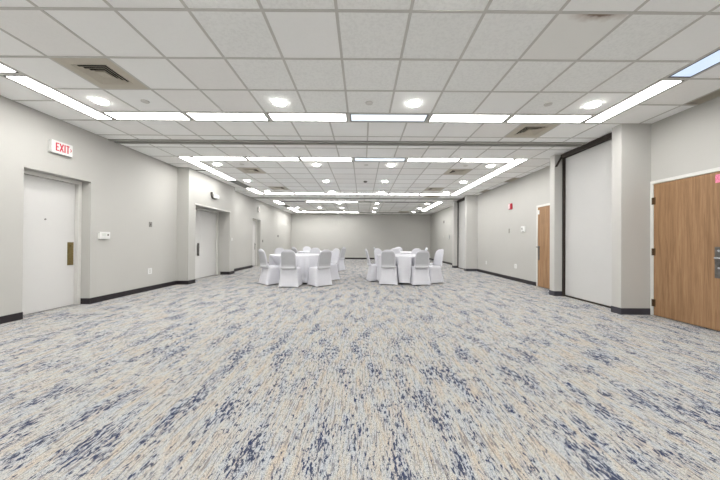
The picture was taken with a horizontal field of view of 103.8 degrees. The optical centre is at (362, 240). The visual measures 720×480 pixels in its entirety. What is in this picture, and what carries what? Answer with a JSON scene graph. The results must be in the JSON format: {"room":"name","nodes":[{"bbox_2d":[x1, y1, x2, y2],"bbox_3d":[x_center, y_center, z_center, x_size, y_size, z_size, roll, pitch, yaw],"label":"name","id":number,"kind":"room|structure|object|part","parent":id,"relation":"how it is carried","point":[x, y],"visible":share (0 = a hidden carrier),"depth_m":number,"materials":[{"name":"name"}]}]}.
{"room":"event hall","nodes":[
{"label":"event hall","id":0,"kind":"room"},
{"bbox_2d":[0,95,290,315],"bbox_3d":[-4.837,-0.401,5.343,0.730,3.010,26.990,0,0,0],"label":"wall","id":1,"kind":"structure","parent":0,"point":[125,189],"depth_m":5.56,"materials":[{"name":"beige paint"}]},
{"bbox_2d":[22,169,81,314],"bbox_3d":[-4.982,0.029,4.455,0.105,2.139,0.978,0,0,0],"label":"door","id":2,"kind":"structure","parent":1,"relation":"in","point":[52,211],"depth_m":4.51,"materials":[{"name":"white paint"}]},
{"bbox_3d":[-4.970,0.215,4.809,0.032,0.390,0.100,0,0,0],"label":"handle plate","id":3,"kind":"part","parent":2,"relation":"part of","materials":[{"name":"gold metal"}]},
{"bbox_2d":[48,139,72,156],"bbox_3d":[-4.735,-1.451,4.429,0.056,0.190,0.310,0,0,0],"label":"exit sign","id":4,"kind":"object","parent":1,"relation":"attached to","point":[54,146],"visible":1,"depth_m":4.40,"materials":[{"name":"white plastic"}]},
{"bbox_2d":[98,232,109,238],"bbox_3d":[-4.747,-0.101,5.181,0.052,0.130,0.200,0,0,0],"label":"thermostat","id":5,"kind":"object","parent":1,"relation":"attached to","point":[101,235],"visible":1,"depth_m":5.15,"materials":[{"name":"white plastic"}]},
{"bbox_2d":[0,262,268,323],"bbox_3d":[-4.701,1.055,5.335,0.462,0.100,26.990,0,0,0],"label":"baseboard","id":6,"kind":"structure","parent":1,"relation":"attached to","point":[17,316],"depth_m":5.60,"materials":[{"name":"black plastic"}]},
{"bbox_2d":[195,207,218,278],"bbox_3d":[-4.906,0.070,8.520,0.105,2.104,1.948,0,0,0],"label":"door","id":7,"kind":"structure","parent":1,"relation":"in","point":[207,221],"depth_m":8.86,"materials":[{"name":"white paint"}]},
{"bbox_2d":[195,203,230,212],"bbox_3d":[-4.464,-0.986,8.527,0.014,0.040,2.050,0,0,0],"label":"door frame","id":8,"kind":"structure","parent":1,"relation":"attached to","point":[195,203],"depth_m":8.37,"materials":[{"name":"white paint"}]},
{"bbox_2d":[211,192,218,199],"bbox_3d":[-4.434,-1.343,8.473,0.069,0.186,0.381,0,0,0],"label":"emergency light","id":9,"kind":"object","parent":1,"relation":"attached to","point":[213,196],"visible":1,"depth_m":8.38,"materials":[{"name":"white plastic"}]},
{"bbox_2d":[252,219,256,265],"bbox_3d":[-4.990,0.081,12.720,0.105,2.129,0.948,0,0,0],"label":"door","id":10,"kind":"structure","parent":1,"relation":"in","point":[254,249],"depth_m":13.03,"materials":[{"name":"white paint"}]},
{"bbox_2d":[0,259,719,479],"bbox_3d":[-0.138,1.185,5.363,10.150,0.100,27.240,0,0,0],"label":"floor","id":11,"kind":"structure","parent":0,"point":[471,375],"depth_m":2.18,"materials":[{"name":"carpet"}]},
{"bbox_2d":[258,249,279,284],"bbox_3d":[-2.452,0.669,7.453,0.503,0.925,0.539,0,0,45],"label":"banquet chair","id":12,"kind":"object","parent":11,"relation":"on","point":[270,274],"visible":0.94,"depth_m":7.28,"materials":[{"name":"grey fabric"}]},
{"bbox_3d":[-2.434,0.885,7.471,0.503,0.464,0.484,0,0,45],"label":"seat","id":13,"kind":"part","parent":12,"relation":"part of","materials":[{"name":"white fabric"}]},
{"bbox_2d":[275,248,283,253],"bbox_3d":[-2.479,0.677,8.809,0.503,0.925,0.539,1,0,-43],"label":"banquet chair","id":14,"kind":"object","parent":11,"relation":"on","point":[277,250],"visible":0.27,"depth_m":8.93,"materials":[{"name":"grey fabric"}]},
{"bbox_2d":[278,250,301,286],"bbox_3d":[-1.806,0.671,7.060,0.503,0.925,0.539,0,0,1],"label":"banquet chair","id":15,"kind":"object","parent":11,"relation":"on","point":[290,275],"visible":1,"depth_m":6.86,"materials":[{"name":"grey fabric"}]},
{"bbox_3d":[-1.807,0.887,7.086,0.503,0.464,0.484,0,0,1],"label":"seat","id":16,"kind":"part","parent":15,"relation":"part of","materials":[{"name":"white fabric"}]},
{"bbox_2d":[303,246,310,250],"bbox_3d":[-2.281,0.696,11.900,0.503,0.925,0.539,1,0,-31],"label":"banquet chair","id":17,"kind":"object","parent":11,"relation":"on","point":[306,248],"visible":0.23,"depth_m":12.09,"materials":[{"name":"grey fabric"}]},
{"bbox_2d":[310,248,319,253],"bbox_3d":[-1.617,0.684,9.094,0.503,0.925,0.539,0,0,11],"label":"banquet chair","id":18,"kind":"object","parent":11,"relation":"on","point":[313,250],"visible":0.22,"depth_m":9.30,"materials":[{"name":"grey fabric"}]},
{"bbox_2d":[307,250,332,286],"bbox_3d":[-1.077,0.677,7.226,0.503,0.925,0.539,1,0,-41],"label":"banquet chair","id":19,"kind":"object","parent":11,"relation":"on","point":[319,275],"visible":1,"depth_m":7.06,"materials":[{"name":"grey fabric"}]},
{"bbox_3d":[-1.097,0.892,7.246,0.503,0.464,0.484,1,0,-41],"label":"seat","id":20,"kind":"part","parent":19,"relation":"part of","materials":[{"name":"white fabric"}]},
{"bbox_2d":[330,248,339,279],"bbox_3d":[-0.975,0.684,8.339,0.539,0.925,0.503,1,0,-44],"label":"banquet chair","id":21,"kind":"object","parent":11,"relation":"on","point":[334,273],"visible":0.59,"depth_m":8.28,"materials":[{"name":"grey fabric"}]},
{"bbox_3d":[-0.996,0.899,8.319,0.484,0.464,0.503,1,0,-44],"label":"seat","id":22,"kind":"part","parent":21,"relation":"part of","materials":[{"name":"white fabric"}]},
{"bbox_2d":[337,247,345,270],"bbox_3d":[-0.959,0.700,11.091,0.539,0.925,0.503,0,0,25],"label":"banquet chair","id":23,"kind":"object","parent":11,"relation":"on","point":[340,266],"visible":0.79,"depth_m":10.94,"materials":[{"name":"grey fabric"}]},
{"bbox_3d":[-0.985,0.915,11.101,0.484,0.464,0.503,0,0,25],"label":"seat","id":24,"kind":"part","parent":23,"relation":"part of","materials":[{"name":"white fabric"}]},
{"bbox_2d":[365,249,378,280],"bbox_3d":[0.342,0.692,8.243,0.539,0.925,0.503,0,0,-7],"label":"banquet chair","id":25,"kind":"object","parent":11,"relation":"on","point":[372,270],"visible":0.77,"depth_m":8.02,"materials":[{"name":"grey fabric"}]},
{"bbox_3d":[0.367,0.908,8.245,0.484,0.464,0.503,0,0,-7],"label":"seat","id":26,"kind":"part","parent":25,"relation":"part of","materials":[{"name":"white fabric"}]},
{"bbox_2d":[374,248,381,263],"bbox_3d":[0.641,0.698,8.952,0.503,0.925,0.539,1,0,-43],"label":"banquet chair","id":27,"kind":"object","parent":11,"relation":"on","point":[376,250],"visible":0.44,"depth_m":9.04,"materials":[{"name":"grey fabric"}]},
{"bbox_2d":[379,250,398,284],"bbox_3d":[0.699,0.690,7.559,0.503,0.925,0.539,0,0,10],"label":"banquet chair","id":28,"kind":"object","parent":11,"relation":"on","point":[388,269],"visible":1,"depth_m":7.36,"materials":[{"name":"grey fabric"}]},
{"bbox_3d":[0.702,0.906,7.584,0.503,0.464,0.484,0,0,10],"label":"seat","id":29,"kind":"part","parent":28,"relation":"part of","materials":[{"name":"white fabric"}]},
{"bbox_2d":[391,248,400,253],"bbox_3d":[1.107,0.704,9.432,0.503,0.925,0.539,0,0,0],"label":"banquet chair","id":30,"kind":"object","parent":11,"relation":"on","point":[396,250],"visible":0.21,"depth_m":9.65,"materials":[{"name":"grey fabric"}]},
{"bbox_2d":[411,248,420,253],"bbox_3d":[1.632,0.705,9.068,0.503,0.925,0.539,0,0,37],"label":"banquet chair","id":31,"kind":"object","parent":11,"relation":"on","point":[414,251],"visible":0.16,"depth_m":9.27,"materials":[{"name":"grey fabric"}]},
{"bbox_2d":[410,250,430,284],"bbox_3d":[1.517,0.695,7.521,0.503,0.925,0.539,0,0,-7],"label":"banquet chair","id":32,"kind":"object","parent":11,"relation":"on","point":[420,270],"visible":0.95,"depth_m":7.33,"materials":[{"name":"grey fabric"}]},
{"bbox_3d":[1.512,0.911,7.547,0.503,0.464,0.484,0,0,-7],"label":"seat","id":33,"kind":"part","parent":32,"relation":"part of","materials":[{"name":"white fabric"}]},
{"bbox_2d":[429,249,443,282],"bbox_3d":[1.969,0.701,7.935,0.539,0.925,0.503,1,0,-22],"label":"banquet chair","id":34,"kind":"object","parent":11,"relation":"on","point":[435,274],"visible":0.85,"depth_m":7.75,"materials":[{"name":"grey fabric"}]},
{"bbox_3d":[1.942,0.916,7.923,0.484,0.464,0.503,0,0,-22],"label":"seat","id":35,"kind":"part","parent":34,"relation":"part of","materials":[{"name":"white fabric"}]},
{"bbox_2d":[457,197,464,268],"bbox_3d":[4.276,-0.301,11.980,0.150,3.004,1.280,0,0,0],"label":"door","id":36,"kind":"structure","parent":11,"relation":"on","point":[461,203],"depth_m":12.22,"materials":[{"name":"plastic"}]},
{"bbox_3d":[4.278,-0.253,12.599,0.085,2.915,0.041,0,0,0],"label":"edge post","id":37,"kind":"part","parent":36,"relation":"part of","materials":[{"name":"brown metal"}]},
{"bbox_3d":[-1.892,0.764,8.124,1.490,0.750,1.490,0,0,0],"label":"round table","id":38,"kind":"object","parent":11,"relation":"on","visible":0},
{"bbox_2d":[268,253,318,282],"bbox_3d":[-1.910,0.742,8.140,1.605,0.718,1.616,0,0,0],"label":"tablecloth","id":39,"kind":"object","parent":38,"relation":"on","point":[305,261],"visible":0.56,"depth_m":7.49,"materials":[{"name":"white fabric"}]},
{"bbox_3d":[1.158,0.784,8.197,1.490,0.750,1.490,0,0,0],"label":"round table","id":40,"kind":"object","parent":11,"relation":"on","visible":0},
{"bbox_2d":[377,254,429,282],"bbox_3d":[1.185,0.762,8.199,1.585,0.718,1.616,0,0,0],"label":"tablecloth","id":41,"kind":"object","parent":40,"relation":"on","point":[404,262],"visible":0.35,"depth_m":7.44,"materials":[{"name":"white fabric"}]},
{"bbox_3d":[1.485,0.803,11.047,1.490,0.750,1.490,0,0,0],"label":"round table","id":42,"kind":"object","parent":11,"relation":"on","visible":0},
{"bbox_2d":[382,251,411,253],"bbox_3d":[1.495,0.780,11.015,1.587,0.718,1.634,0,0,0],"label":"tablecloth","id":43,"kind":"object","parent":42,"relation":"on","point":[402,252],"visible":0.09,"depth_m":10.32,"materials":[{"name":"white fabric"}]},
{"bbox_2d":[0,0,719,214],"bbox_3d":[-0.117,-2.025,5.356,10.150,0.300,27.190,0,0,0],"label":"ceiling","id":44,"kind":"structure","parent":0,"point":[173,33],"depth_m":3.15,"materials":[{"name":"tile"}]},
{"bbox_2d":[0,63,21,73],"bbox_3d":[-4.025,-1.943,2.619,0.303,0.066,1.217,0,0,0],"label":"ceiling light","id":45,"kind":"object","parent":44,"relation":"attached to","point":[4,69],"visible":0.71,"depth_m":3.17,"materials":[{"name":"grey plastic"}]},
{"bbox_2d":[0,64,14,71],"bbox_3d":[-4.025,-1.926,2.619,0.237,0.021,1.137,0,0,0],"label":"diffuser","id":46,"kind":"object","parent":45,"relation":"attached to","point":[3,68],"depth_m":3.15,"materials":[{"name":"grey plastic"}]},
{"bbox_2d":[0,74,113,119],"bbox_3d":[-4.026,-1.936,3.838,0.303,0.066,1.217,0,0,0],"label":"ceiling light","id":47,"kind":"object","parent":44,"relation":"attached to","point":[22,79],"visible":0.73,"depth_m":3.69,"materials":[{"name":"grey plastic"}]},
{"bbox_2d":[51,58,147,88],"bbox_3d":[-2.959,-1.967,3.230,0.582,0.138,0.582,0,0,0],"label":"ceiling vent","id":48,"kind":"object","parent":44,"relation":"in","point":[101,72],"visible":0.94,"depth_m":3.24,"materials":[{"name":"beige metal"}]},
{"bbox_3d":[-2.959,-1.909,3.230,0.104,0.014,0.104,0,0,0],"label":"plate","id":49,"kind":"part","parent":48,"relation":"part of","materials":[{"name":"beige metal"}]},
{"bbox_2d":[90,97,109,104],"bbox_3d":[-3.569,-1.897,3.839,0.200,0.018,0.200,0,0,0],"label":"recessed light","id":50,"kind":"object","parent":44,"relation":"in","point":[94,99],"visible":1,"depth_m":3.82,"materials":[{"name":"grey plastic"}]},
{"bbox_2d":[101,112,193,120],"bbox_3d":[-3.265,-1.929,4.297,1.217,0.066,0.303,0,0,0],"label":"ceiling light","id":51,"kind":"object","parent":44,"relation":"attached to","point":[115,115],"visible":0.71,"depth_m":4.28,"materials":[{"name":"grey plastic"}]},
{"bbox_2d":[179,157,214,169],"bbox_3d":[-4.029,-1.919,6.917,0.303,0.066,1.217,0,0,0],"label":"ceiling light","id":52,"kind":"object","parent":44,"relation":"attached to","point":[188,159],"visible":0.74,"depth_m":6.88,"materials":[{"name":"grey plastic"}]},
{"bbox_2d":[192,157,248,160],"bbox_3d":[-3.267,-1.917,6.460,1.217,0.066,0.303,0,0,0],"label":"ceiling light","id":53,"kind":"object","parent":44,"relation":"attached to","point":[196,158],"visible":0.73,"depth_m":6.46,"materials":[{"name":"grey plastic"}]},
{"bbox_2d":[194,157,245,159],"bbox_3d":[-3.267,-1.899,6.460,1.137,0.021,0.237,0,0,0],"label":"diffuser","id":54,"kind":"object","parent":53,"relation":"attached to","point":[197,158],"depth_m":6.46,"materials":[{"name":"grey plastic"}]},
{"bbox_2d":[207,170,234,179],"bbox_3d":[-4.030,-1.912,8.136,0.303,0.066,1.217,0,0,0],"label":"ceiling light","id":55,"kind":"object","parent":44,"relation":"attached to","point":[216,172],"visible":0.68,"depth_m":8.00,"materials":[{"name":"grey plastic"}]},
{"bbox_2d":[183,112,270,120],"bbox_3d":[-2.046,-1.921,4.298,1.217,0.066,0.303,0,0,0],"label":"ceiling light","id":56,"kind":"object","parent":44,"relation":"attached to","point":[194,116],"visible":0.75,"depth_m":4.30,"materials":[{"name":"grey plastic"}]},
{"bbox_2d":[228,180,250,187],"bbox_3d":[-4.032,-1.905,9.355,0.303,0.066,1.217,0,0,0],"label":"ceiling light","id":57,"kind":"object","parent":44,"relation":"attached to","point":[233,181],"visible":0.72,"depth_m":9.22,"materials":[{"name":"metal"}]},
{"bbox_2d":[237,168,264,172],"bbox_3d":[-2.963,-1.943,7.528,0.582,0.138,0.582,0,0,0],"label":"ceiling vent","id":58,"kind":"object","parent":44,"relation":"in","point":[245,170],"visible":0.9,"depth_m":7.51,"materials":[{"name":"beige metal"}]},
{"bbox_2d":[246,188,262,193],"bbox_3d":[-4.033,-1.898,10.574,0.303,0.066,1.217,0,0,0],"label":"ceiling light","id":59,"kind":"object","parent":44,"relation":"attached to","point":[250,189],"visible":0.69,"depth_m":10.46,"materials":[{"name":"white plastic"}]},
{"bbox_2d":[245,157,300,160],"bbox_3d":[-2.048,-1.909,6.462,1.217,0.066,0.303,0,0,0],"label":"ceiling light","id":60,"kind":"object","parent":44,"relation":"attached to","point":[248,158],"visible":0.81,"depth_m":6.45,"materials":[{"name":"grey plastic"}]},
{"bbox_2d":[269,187,288,189],"bbox_3d":[-2.965,-1.929,9.966,0.582,0.138,0.582,0,0,0],"label":"ceiling vent","id":61,"kind":"object","parent":44,"relation":"in","point":[273,188],"visible":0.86,"depth_m":10.04,"materials":[{"name":"beige metal"}]},
{"bbox_2d":[272,98,286,105],"bbox_3d":[-1.131,-1.881,3.841,0.200,0.018,0.200,0,0,0],"label":"recessed light","id":62,"kind":"object","parent":44,"relation":"in","point":[279,102],"visible":1,"depth_m":3.81,"materials":[{"name":"white"}]},
{"bbox_2d":[264,193,294,193],"bbox_3d":[-3.271,-1.890,11.033,1.217,0.066,0.303,0,0,0],"label":"ceiling light","id":63,"kind":"object","parent":44,"relation":"attached to","point":[264,193],"visible":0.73,"depth_m":11.06,"materials":[{"name":"white plastic"}]},
{"bbox_2d":[266,113,348,121],"bbox_3d":[-0.826,-1.913,4.299,1.217,0.066,0.303,0,0,0],"label":"ceiling light","id":64,"kind":"object","parent":44,"relation":"attached to","point":[334,117],"visible":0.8,"depth_m":4.30,"materials":[{"name":"white plastic"}]},
{"bbox_2d":[295,193,325,193],"bbox_3d":[-2.052,-1.883,11.034,1.217,0.066,0.303,0,0,0],"label":"ceiling light","id":65,"kind":"object","parent":44,"relation":"attached to","point":[295,193],"visible":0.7,"depth_m":11.01,"materials":[{"name":"white plastic"}]},
{"bbox_2d":[299,157,352,160],"bbox_3d":[-0.829,-1.901,6.463,1.217,0.066,0.303,0,0,0],"label":"ceiling light","id":66,"kind":"object","parent":44,"relation":"attached to","point":[300,158],"visible":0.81,"depth_m":6.48,"materials":[{"name":"grey plastic"}]},
{"bbox_2d":[301,158,350,160],"bbox_3d":[-0.829,-1.883,6.463,1.137,0.021,0.237,0,0,0],"label":"diffuser","id":67,"kind":"object","parent":66,"relation":"attached to","point":[302,159],"depth_m":6.48,"materials":[{"name":"grey plastic"}]},
{"bbox_2d":[326,193,356,194],"bbox_3d":[-0.833,-1.875,11.035,1.217,0.066,0.303,0,0,0],"label":"ceiling light","id":68,"kind":"object","parent":44,"relation":"attached to","point":[326,193],"visible":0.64,"depth_m":10.98,"materials":[{"name":"white plastic"}]},
{"bbox_2d":[108,139,586,146],"bbox_3d":[-0.278,-1.891,5.381,8.970,0.070,0.200,0,0,0],"label":"ceiling track","id":69,"kind":"object","parent":44,"relation":"attached to","point":[117,141],"visible":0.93,"depth_m":5.39,"materials":[{"name":"metal"}]},
{"bbox_2d":[251,197,459,199],"bbox_3d":[-0.284,-1.853,12.117,8.970,0.070,0.200,0,0,0],"label":"ceiling track","id":70,"kind":"object","parent":44,"relation":"attached to","point":[251,197],"visible":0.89,"depth_m":12.03,"materials":[{"name":"metal"}]},
{"bbox_2d":[0,0,719,214],"bbox_3d":[-0.103,-1.874,5.356,9.320,0.006,26.990,0,0,0],"label":"grid","id":71,"kind":"object","parent":44,"relation":"attached to","point":[336,10],"visible":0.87,"depth_m":3.30,"materials":[{"name":"metal"}]},
{"bbox_2d":[357,193,387,194],"bbox_3d":[0.386,-1.867,11.036,1.217,0.066,0.303,0,0,0],"label":"ceiling light","id":72,"kind":"object","parent":44,"relation":"attached to","point":[357,193],"visible":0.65,"depth_m":11.13,"materials":[{"name":"grey plastic"}]},
{"bbox_3d":[0.386,-1.867,11.036,1.165,0.066,0.257,0,0,0],"label":"frame","id":73,"kind":"part","parent":72,"relation":"part of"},
{"bbox_2d":[353,158,406,161],"bbox_3d":[0.391,-1.893,6.464,1.217,0.066,0.303,0,0,0],"label":"ceiling light","id":74,"kind":"object","parent":44,"relation":"attached to","point":[354,159],"visible":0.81,"depth_m":6.46,"materials":[{"name":"grey plastic"}]},
{"bbox_2d":[355,158,404,160],"bbox_3d":[0.391,-1.875,6.463,1.137,0.021,0.237,0,0,0],"label":"diffuser","id":75,"kind":"object","parent":74,"relation":"attached to","point":[356,159],"depth_m":6.46,"materials":[{"name":"grey plastic"}]},
{"bbox_2d":[348,114,429,121],"bbox_3d":[0.393,-1.905,4.300,1.217,0.066,0.303,0,0,0],"label":"ceiling light","id":76,"kind":"object","parent":44,"relation":"attached to","point":[352,117],"visible":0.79,"depth_m":4.30,"materials":[{"name":"white plastic"}]},
{"bbox_2d":[388,194,418,194],"bbox_3d":[1.606,-1.859,11.037,1.217,0.066,0.303,0,0,0],"label":"ceiling light","id":77,"kind":"object","parent":44,"relation":"attached to","point":[388,194],"visible":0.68,"depth_m":11.11,"materials":[{"name":"white plastic"}]},
{"bbox_2d":[407,99,420,106],"bbox_3d":[0.698,-1.869,3.843,0.200,0.018,0.200,0,0,0],"label":"recessed light","id":78,"kind":"object","parent":44,"relation":"in","point":[412,103],"visible":1,"depth_m":3.82,"materials":[{"name":"white"}]},
{"bbox_2d":[423,195,440,197],"bbox_3d":[2.824,-1.882,11.495,0.582,0.138,0.582,0,0,0],"label":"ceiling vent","id":79,"kind":"object","parent":44,"relation":"in","point":[426,196],"visible":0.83,"depth_m":11.52,"materials":[{"name":"metal"}]},
{"bbox_2d":[405,158,461,161],"bbox_3d":[1.610,-1.885,6.465,1.217,0.066,0.303,0,0,0],"label":"ceiling light","id":80,"kind":"object","parent":44,"relation":"attached to","point":[408,159],"visible":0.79,"depth_m":6.44,"materials":[{"name":"grey plastic"}]},
{"bbox_2d":[424,188,443,190],"bbox_3d":[2.521,-1.893,9.971,0.582,0.138,0.582,0,0,0],"label":"ceiling vent","id":81,"kind":"object","parent":44,"relation":"in","point":[427,189],"visible":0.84,"depth_m":10.02,"materials":[{"name":"beige metal"}]},
{"bbox_2d":[419,194,449,194],"bbox_3d":[2.825,-1.851,11.038,1.217,0.066,0.303,0,0,0],"label":"ceiling light","id":82,"kind":"object","parent":44,"relation":"attached to","point":[419,194],"visible":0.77,"depth_m":11.06,"materials":[{"name":"white plastic"}]},
{"bbox_2d":[443,169,471,174],"bbox_3d":[2.523,-1.907,7.532,0.582,0.138,0.582,0,0,0],"label":"ceiling vent","id":83,"kind":"object","parent":44,"relation":"in","point":[450,171],"visible":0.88,"depth_m":7.57,"materials":[{"name":"beige metal"}]},
{"bbox_2d":[451,189,467,194],"bbox_3d":[3.587,-1.848,10.581,0.303,0.066,1.217,0,0,0],"label":"ceiling light","id":84,"kind":"object","parent":44,"relation":"attached to","point":[460,190],"visible":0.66,"depth_m":10.39,"materials":[{"name":"white plastic"}]},
{"bbox_2d":[452,190,464,194],"bbox_3d":[3.587,-1.831,10.581,0.237,0.021,1.137,0,0,0],"label":"diffuser","id":85,"kind":"object","parent":84,"relation":"attached to","point":[459,191],"depth_m":10.59,"materials":[{"name":"white plastic"}]},
{"bbox_2d":[427,114,511,122],"bbox_3d":[1.612,-1.897,4.301,1.217,0.066,0.303,0,0,0],"label":"ceiling light","id":86,"kind":"object","parent":44,"relation":"attached to","point":[479,118],"visible":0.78,"depth_m":4.30,"materials":[{"name":"grey plastic"}]},
{"bbox_2d":[462,182,481,188],"bbox_3d":[3.588,-1.855,9.362,0.303,0.066,1.217,0,0,0],"label":"ceiling light","id":87,"kind":"object","parent":44,"relation":"attached to","point":[473,184],"visible":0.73,"depth_m":9.29,"materials":[{"name":"grey plastic"}]},
{"bbox_2d":[458,158,514,161],"bbox_3d":[2.829,-1.877,6.466,1.217,0.066,0.303,0,0,0],"label":"ceiling light","id":88,"kind":"object","parent":44,"relation":"attached to","point":[462,159],"visible":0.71,"depth_m":6.48,"materials":[{"name":"grey plastic"}]},
{"bbox_2d":[460,159,512,161],"bbox_3d":[2.829,-1.859,6.466,1.137,0.021,0.237,0,0,0],"label":"diffuser","id":89,"kind":"object","parent":88,"relation":"attached to","point":[461,160],"depth_m":6.48,"materials":[{"name":"grey plastic"}]},
{"bbox_2d":[475,172,501,181],"bbox_3d":[3.590,-1.862,8.143,0.303,0.066,1.217,0,0,0],"label":"ceiling light","id":90,"kind":"object","parent":44,"relation":"attached to","point":[492,174],"visible":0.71,"depth_m":8.03,"materials":[{"name":"grey plastic"}]},
{"bbox_2d":[493,159,527,171],"bbox_3d":[3.591,-1.869,6.924,0.303,0.066,1.217,0,0,0],"label":"ceiling light","id":91,"kind":"object","parent":44,"relation":"attached to","point":[515,162],"visible":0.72,"depth_m":6.88,"materials":[{"name":"grey plastic"}]},
{"bbox_2d":[506,124,558,137],"bbox_3d":[2.830,-1.921,4.760,0.582,0.138,0.582,0,0,0],"label":"ceiling vent","id":92,"kind":"object","parent":44,"relation":"in","point":[524,130],"visible":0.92,"depth_m":4.78,"materials":[{"name":"beige metal"}]},
{"bbox_2d":[504,115,593,122],"bbox_3d":[2.831,-1.889,4.302,1.217,0.066,0.303,0,0,0],"label":"ceiling light","id":93,"kind":"object","parent":44,"relation":"attached to","point":[514,118],"visible":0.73,"depth_m":4.29,"materials":[{"name":"grey plastic"}]},
{"bbox_2d":[508,116,590,121],"bbox_3d":[2.831,-1.872,4.302,1.137,0.021,0.237,0,0,0],"label":"diffuser","id":94,"kind":"object","parent":93,"relation":"attached to","point":[514,118],"depth_m":4.29,"materials":[{"name":"grey plastic"}]},
{"bbox_2d":[584,101,601,107],"bbox_3d":[3.136,-1.853,3.845,0.200,0.018,0.200,0,0,0],"label":"recessed light","id":95,"kind":"object","parent":44,"relation":"in","point":[593,104],"visible":1,"depth_m":3.81,"materials":[{"name":"grey plastic"}]},
{"bbox_2d":[584,79,686,122],"bbox_3d":[3.594,-1.887,3.845,0.303,0.066,1.217,0,0,0],"label":"ceiling light","id":96,"kind":"object","parent":44,"relation":"attached to","point":[664,84],"visible":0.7,"depth_m":3.71,"materials":[{"name":"grey plastic"}]},
{"bbox_2d":[664,49,719,78],"bbox_3d":[3.595,-1.894,2.626,0.303,0.066,1.217,0,0,0],"label":"ceiling light","id":97,"kind":"object","parent":44,"relation":"attached to","point":[712,59],"visible":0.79,"depth_m":3.02,"materials":[{"name":"grey plastic"}]},
{"bbox_2d":[684,90,719,104],"bbox_3d":[4.458,-1.889,3.541,0.197,0.074,0.582,0,0,0],"label":"ceiling vent","id":98,"kind":"object","parent":44,"relation":"in","point":[714,94],"visible":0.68,"depth_m":3.68,"materials":[{"name":"beige metal"}]},
{"bbox_2d":[291,214,430,257],"bbox_3d":[-0.140,-0.293,18.917,10.150,3.010,0.150,0,0,0],"label":"wall","id":99,"kind":"structure","parent":0,"point":[357,233],"depth_m":18.84,"materials":[{"name":"beige paint"}]},
{"bbox_2d":[431,96,719,307],"bbox_3d":[4.511,-0.340,5.351,0.872,3.010,26.990,0,0,0],"label":"wall","id":100,"kind":"structure","parent":0,"point":[687,141],"depth_m":5.22,"materials":[{"name":"paint"}]},
{"bbox_2d":[521,226,525,231],"bbox_3d":[4.526,-0.335,7.956,0.036,0.170,0.180,0,0,0],"label":"thermostat","id":101,"kind":"object","parent":100,"relation":"attached to","point":[523,228],"visible":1,"depth_m":7.92,"materials":[{"name":"white plastic"}]},
{"bbox_2d":[430,258,649,314],"bbox_3d":[4.297,1.113,5.343,0.482,0.100,26.990,0,0,0],"label":"baseboard","id":102,"kind":"structure","parent":100,"relation":"attached to","point":[622,311],"depth_m":5.99,"materials":[{"name":"black plastic"}]},
{"bbox_2d":[536,203,549,288],"bbox_3d":[4.533,0.126,6.826,0.140,2.095,1.045,0,0,0],"label":"door","id":103,"kind":"structure","parent":100,"relation":"in","point":[542,211],"depth_m":7.07,"materials":[{"name":"brown wood"}]},
{"bbox_3d":[4.284,-0.291,5.979,0.085,2.915,0.041,0,0,0],"label":"edge post","id":104,"kind":"part","parent":100,"relation":"part of","materials":[{"name":"brown metal"}]},
{"bbox_2d":[650,167,719,330],"bbox_3d":[4.537,0.109,3.906,0.138,2.095,1.075,0,0,0],"label":"door","id":105,"kind":"structure","parent":100,"relation":"in","point":[684,209],"depth_m":3.95,"materials":[{"name":"brown wood"}]},
{"bbox_3d":[4.525,0.275,3.548,0.004,0.400,0.160,0,0,0],"label":"handle plate","id":106,"kind":"part","parent":105,"relation":"part of","materials":[{"name":"metal"}]}
]}

